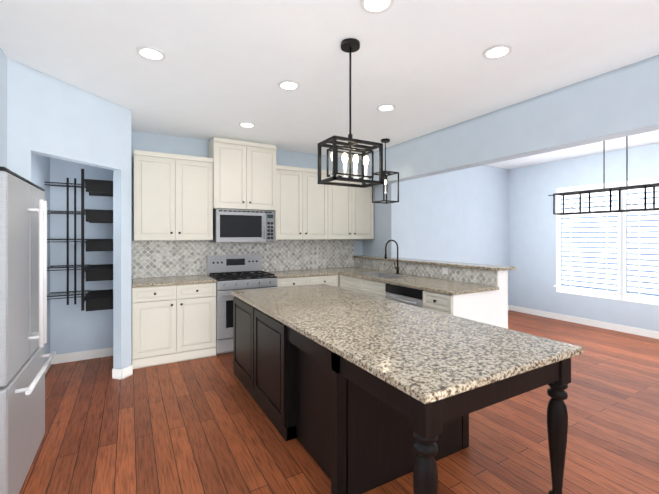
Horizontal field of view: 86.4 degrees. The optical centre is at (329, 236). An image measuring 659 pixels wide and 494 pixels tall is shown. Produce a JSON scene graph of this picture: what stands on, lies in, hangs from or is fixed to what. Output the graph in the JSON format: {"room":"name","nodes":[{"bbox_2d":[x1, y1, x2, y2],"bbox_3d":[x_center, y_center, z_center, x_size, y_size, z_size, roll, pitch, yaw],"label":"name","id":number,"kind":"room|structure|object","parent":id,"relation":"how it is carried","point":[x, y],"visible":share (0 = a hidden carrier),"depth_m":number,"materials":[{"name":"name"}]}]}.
{"room":"kitchen","nodes":[
{"label":"kitchen","id":0,"kind":"room"},
{"bbox_2d":[0,48,658,368],"bbox_3d":[1.513,0.061,2.424,8.060,2.740,7.460,0,0,-30],"label":"wall","id":1,"kind":"structure","parent":0,"point":[460,201],"depth_m":4.40,"materials":[{"name":"blue paint"}]},
{"bbox_2d":[45,355,56,373],"bbox_3d":[-2.723,1.381,3.244,0.060,0.100,1.589,0,0,-30],"label":"baseboard","id":2,"kind":"structure","parent":1,"relation":"attached to","point":[54,361],"depth_m":3.93,"materials":[{"name":"white wood"}]},
{"bbox_2d":[31,153,112,360],"bbox_3d":[-2.474,0.061,3.458,0.678,2.739,1.470,0,0,-30],"label":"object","id":3,"kind":"structure","parent":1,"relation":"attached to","point":[71,327],"depth_m":4.02,"materials":[{"name":"paint"}]},
{"bbox_2d":[45,169,112,310],"bbox_3d":[-2.652,0.055,3.770,0.666,1.450,0.748,0,0,-30],"label":"shelf","id":4,"kind":"object","parent":3,"relation":"attached to","point":[95,300],"visible":0.75,"depth_m":3.60,"materials":[{"name":"black metal"}]},
{"bbox_2d":[57,347,112,363],"bbox_3d":[-2.826,1.380,4.091,0.600,0.100,0.015,0,0,-30],"label":"baseboard","id":5,"kind":"structure","parent":1,"relation":"attached to","point":[104,352],"depth_m":4.07,"materials":[{"name":"white wood"}]},
{"bbox_2d":[113,368,120,379],"bbox_3d":[-2.338,1.380,3.872,0.030,0.100,0.879,0,0,-30],"label":"baseboard","id":6,"kind":"structure","parent":1,"relation":"attached to","point":[116,372],"depth_m":3.51,"materials":[{"name":"white wood"}]},
{"bbox_2d":[133,150,212,239],"bbox_3d":[-1.952,-0.463,4.400,0.880,1.015,0.348,0,0,-30],"label":"upper cabinet","id":7,"kind":"object","parent":1,"relation":"attached to","point":[178,197],"depth_m":4.23,"materials":[{"name":"white wood"}]},
{"bbox_2d":[208,137,276,212],"bbox_3d":[-1.195,-0.796,4.809,0.836,0.870,0.388,0,0,-30],"label":"upper cabinet","id":8,"kind":"object","parent":1,"relation":"attached to","point":[244,173],"depth_m":4.62,"materials":[{"name":"white wood"}]},
{"bbox_2d":[210,209,273,241],"bbox_3d":[-1.177,-0.138,4.778,0.780,0.425,0.434,0,0,-30],"label":"microwave","id":9,"kind":"object","parent":8,"relation":"attached to","point":[230,225],"visible":1,"depth_m":4.61,"materials":[{"name":"silver metal"}]},
{"bbox_2d":[132,239,353,277],"bbox_3d":[-1.012,0.279,5.132,3.278,0.469,0.010,0,0,-30],"label":"backsplash","id":10,"kind":"structure","parent":1,"relation":"attached to","point":[159,258],"depth_m":4.92,"materials":[{"name":"tile"}]},
{"bbox_2d":[274,165,332,239],"bbox_3d":[-0.451,-0.464,5.257,0.897,1.015,0.348,0,0,-30],"label":"upper cabinet","id":11,"kind":"object","parent":1,"relation":"attached to","point":[304,205],"depth_m":5.09,"materials":[{"name":"white wood"}]},
{"bbox_2d":[333,173,373,238],"bbox_3d":[0.239,-0.464,5.650,0.915,1.015,0.348,0,0,-30],"label":"upper cabinet","id":12,"kind":"object","parent":1,"relation":"attached to","point":[353,207],"depth_m":5.52,"materials":[{"name":"white wood"}]},
{"bbox_2d":[509,177,658,338],"bbox_3d":[5.076,0.300,4.019,0.049,2.260,6.439,0,0,-30],"label":"trim","id":13,"kind":"structure","parent":1,"relation":"attached to","point":[621,294],"depth_m":5.36,"materials":[{"name":"white wood"}]},
{"bbox_2d":[562,187,617,291],"bbox_3d":[4.201,0.040,5.679,0.074,1.604,0.810,0,0,-30],"label":"window blind","id":14,"kind":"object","parent":1,"relation":"in","point":[589,251],"depth_m":5.63,"materials":[{"name":"white plastic"}]},
{"bbox_2d":[627,182,658,296],"bbox_3d":[4.652,0.041,4.889,0.074,1.604,0.810,0,0,-30],"label":"window","id":15,"kind":"structure","parent":1,"relation":"in","point":[642,252],"depth_m":5.06,"materials":[{"name":"white"}]},
{"bbox_2d":[0,0,658,168],"bbox_3d":[1.513,-1.349,2.423,8.060,0.080,7.460,0,0,-30],"label":"ceiling","id":16,"kind":"structure","parent":0,"point":[223,68],"depth_m":2.58,"materials":[{"name":"paint"}]},
{"bbox_2d":[136,46,165,60],"bbox_3d":[-1.270,-1.299,2.498,0.190,0.013,0.190,0,0,-30],"label":"recessed light","id":17,"kind":"object","parent":16,"relation":"in","point":[150,53],"visible":1,"depth_m":2.48,"materials":[{"name":"white plastic"}]},
{"bbox_2d":[239,122,254,127],"bbox_3d":[-0.962,-1.301,4.096,0.190,0.013,0.190,0,0,-30],"label":"recessed light","id":18,"kind":"object","parent":16,"relation":"in","point":[246,124],"visible":0.98,"depth_m":4.07,"materials":[{"name":"white plastic"}]},
{"bbox_2d":[278,80,299,89],"bbox_3d":[-0.349,-1.300,3.023,0.190,0.013,0.190,0,0,-30],"label":"recessed light","id":19,"kind":"object","parent":16,"relation":"in","point":[288,85],"visible":1,"depth_m":3.01,"materials":[{"name":"white plastic"}]},
{"bbox_2d":[318,38,382,187],"bbox_3d":[0.141,-0.832,2.377,0.385,0.952,0.220,0,0,-30],"label":"pendant light","id":20,"kind":"object","parent":16,"relation":"hanging from","point":[350,45],"visible":1,"depth_m":2.37,"materials":[{"name":"black metal"}]},
{"bbox_2d":[360,0,393,13],"bbox_3d":[0.263,-1.299,1.951,0.190,0.013,0.190,0,0,-30],"label":"recessed light","id":21,"kind":"object","parent":16,"relation":"in","point":[374,6],"visible":1,"depth_m":1.97,"materials":[{"name":"white plastic"}]},
{"bbox_2d":[372,138,398,203],"bbox_3d":[0.754,-0.885,4.742,0.260,0.849,0.260,0,0,-30],"label":"light","id":22,"kind":"object","parent":16,"relation":"hanging from","point":[385,141],"visible":0.94,"depth_m":4.72,"materials":[{"name":"black metal"}]},
{"bbox_2d":[377,104,395,110],"bbox_3d":[0.571,-1.300,3.549,0.190,0.013,0.190,0,0,-30],"label":"recessed light","id":23,"kind":"object","parent":16,"relation":"in","point":[386,107],"visible":1,"depth_m":3.53,"materials":[{"name":"white plastic"}]},
{"bbox_2d":[483,44,511,58],"bbox_3d":[1.183,-1.299,2.476,0.190,0.013,0.190,0,0,-30],"label":"recessed light","id":24,"kind":"object","parent":16,"relation":"in","point":[498,51],"visible":1,"depth_m":2.46,"materials":[{"name":"white plastic"}]},
{"bbox_2d":[548,136,658,214],"bbox_3d":[3.300,-0.797,4.053,0.240,1.024,1.480,0,0,-30],"label":"dining chandelier","id":25,"kind":"object","parent":16,"relation":"hanging from","point":[631,204],"visible":0.92,"depth_m":4.11,"materials":[{"name":"black metal"}]},
{"bbox_2d":[19,310,658,493],"bbox_3d":[1.513,1.461,2.425,8.060,0.060,7.460,0,0,-30],"label":"floor","id":26,"kind":"structure","parent":0,"point":[205,425],"depth_m":2.52,"materials":[{"name":"brown wood"}]},
{"bbox_2d":[0,166,55,493],"bbox_3d":[-2.116,0.547,1.890,0.925,1.770,0.890,0,0,-30],"label":"refrigerator","id":27,"kind":"object","parent":26,"relation":"on","point":[24,364],"visible":1,"depth_m":1.92,"materials":[{"name":"silver metal"}]},
{"bbox_2d":[132,282,215,368],"bbox_3d":[-1.897,0.990,4.266,0.881,0.880,0.638,0,0,-30],"label":"base cabinet","id":28,"kind":"object","parent":26,"relation":"on","point":[173,323],"depth_m":3.97,"materials":[{"name":"white wood"}]},
{"bbox_2d":[132,275,215,287],"bbox_3d":[-1.892,0.532,4.256,0.881,0.032,0.638,0,0,-30],"label":"countertop","id":29,"kind":"structure","parent":28,"relation":"on","point":[193,279],"depth_m":4.12,"materials":[{"name":"stone"}]},
{"bbox_2d":[207,254,276,354],"bbox_3d":[-1.150,0.844,4.620,0.760,1.170,0.735,0,0,-30],"label":"range","id":30,"kind":"object","parent":26,"relation":"on","point":[229,273],"visible":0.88,"depth_m":4.38,"materials":[{"name":"silver metal"}]},
{"bbox_2d":[277,275,337,286],"bbox_3d":[-0.439,0.989,5.098,0.941,0.880,0.638,0,0,-30],"label":"base cabinet","id":31,"kind":"object","parent":26,"relation":"on","point":[332,280],"depth_m":4.82,"materials":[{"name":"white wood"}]},
{"bbox_2d":[268,269,337,277],"bbox_3d":[-0.438,0.531,5.086,0.931,0.032,0.638,0,0,-30],"label":"countertop","id":32,"kind":"structure","parent":31,"relation":"on","point":[308,272],"depth_m":4.98,"materials":[{"name":"stone"}]},
{"bbox_2d":[324,267,498,294],"bbox_3d":[0.778,0.531,4.600,0.699,0.032,2.688,0,0,-30],"label":"countertop","id":33,"kind":"structure","parent":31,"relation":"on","point":[444,286],"depth_m":3.91,"materials":[{"name":"stone"}]},
{"bbox_2d":[357,272,409,277],"bbox_3d":[0.715,0.621,4.732,0.392,0.208,0.692,0,0,-30],"label":"sink","id":34,"kind":"object","parent":33,"relation":"in","point":[382,275],"visible":0.02,"depth_m":4.98,"materials":[{"name":"metal"}]},
{"bbox_2d":[384,239,399,273],"bbox_3d":[0.851,0.276,4.830,0.259,0.476,0.099,0,0,-30],"label":"faucet","id":35,"kind":"object","parent":33,"relation":"on","point":[396,267],"visible":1,"depth_m":4.84,"materials":[{"name":"black metal"}]},
{"bbox_2d":[339,275,378,288],"bbox_3d":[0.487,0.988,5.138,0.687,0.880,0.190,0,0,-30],"label":"base cabinet","id":36,"kind":"object","parent":26,"relation":"on","point":[344,281],"depth_m":4.73,"materials":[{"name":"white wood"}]},
{"bbox_2d":[331,267,365,270],"bbox_3d":[0.279,0.530,5.496,0.360,0.032,0.638,0,0,-30],"label":"countertop","id":37,"kind":"structure","parent":36,"relation":"on","point":[346,268],"depth_m":5.49,"materials":[{"name":"stone"}]},
{"bbox_2d":[347,287,378,296],"bbox_3d":[0.733,1.087,4.708,0.687,0.684,0.800,0,0,-30],"label":"base cabinet","id":38,"kind":"object","parent":26,"relation":"on","point":[374,291],"depth_m":4.46,"materials":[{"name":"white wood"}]},
{"bbox_2d":[233,296,570,493],"bbox_3d":[0.137,1.019,2.758,1.090,0.823,2.727,0,0,-30],"label":"kitchen island","id":39,"kind":"object","parent":26,"relation":"on","point":[353,392],"depth_m":2.01,"materials":[{"name":"brown wood"}]},
{"bbox_2d":[231,284,582,407],"bbox_3d":[0.140,0.588,2.752,1.120,0.035,2.790,0,0,-30],"label":"island countertop","id":40,"kind":"structure","parent":39,"relation":"on","point":[428,356],"depth_m":1.91,"materials":[{"name":"beige stone"}]},
{"bbox_2d":[379,279,446,307],"bbox_3d":[1.081,0.989,4.094,0.691,0.880,0.733,0,0,-30],"label":"dishwasher","id":41,"kind":"object","parent":26,"relation":"on","point":[406,295],"depth_m":3.88,"materials":[{"name":"metal"}]},
{"bbox_2d":[423,283,498,326],"bbox_3d":[1.354,0.990,3.619,0.695,0.880,0.362,0,0,-30],"label":"base cabinet","id":42,"kind":"object","parent":26,"relation":"on","point":[489,307],"depth_m":3.47,"materials":[{"name":"white wood"}]},
{"bbox_2d":[387,259,515,270],"bbox_3d":[1.380,0.337,4.500,0.315,0.032,1.929,0,0,-30],"label":"countertop","id":43,"kind":"structure","parent":42,"relation":"on","point":[434,263],"depth_m":4.11,"materials":[{"name":"beige stone"}]}
]}

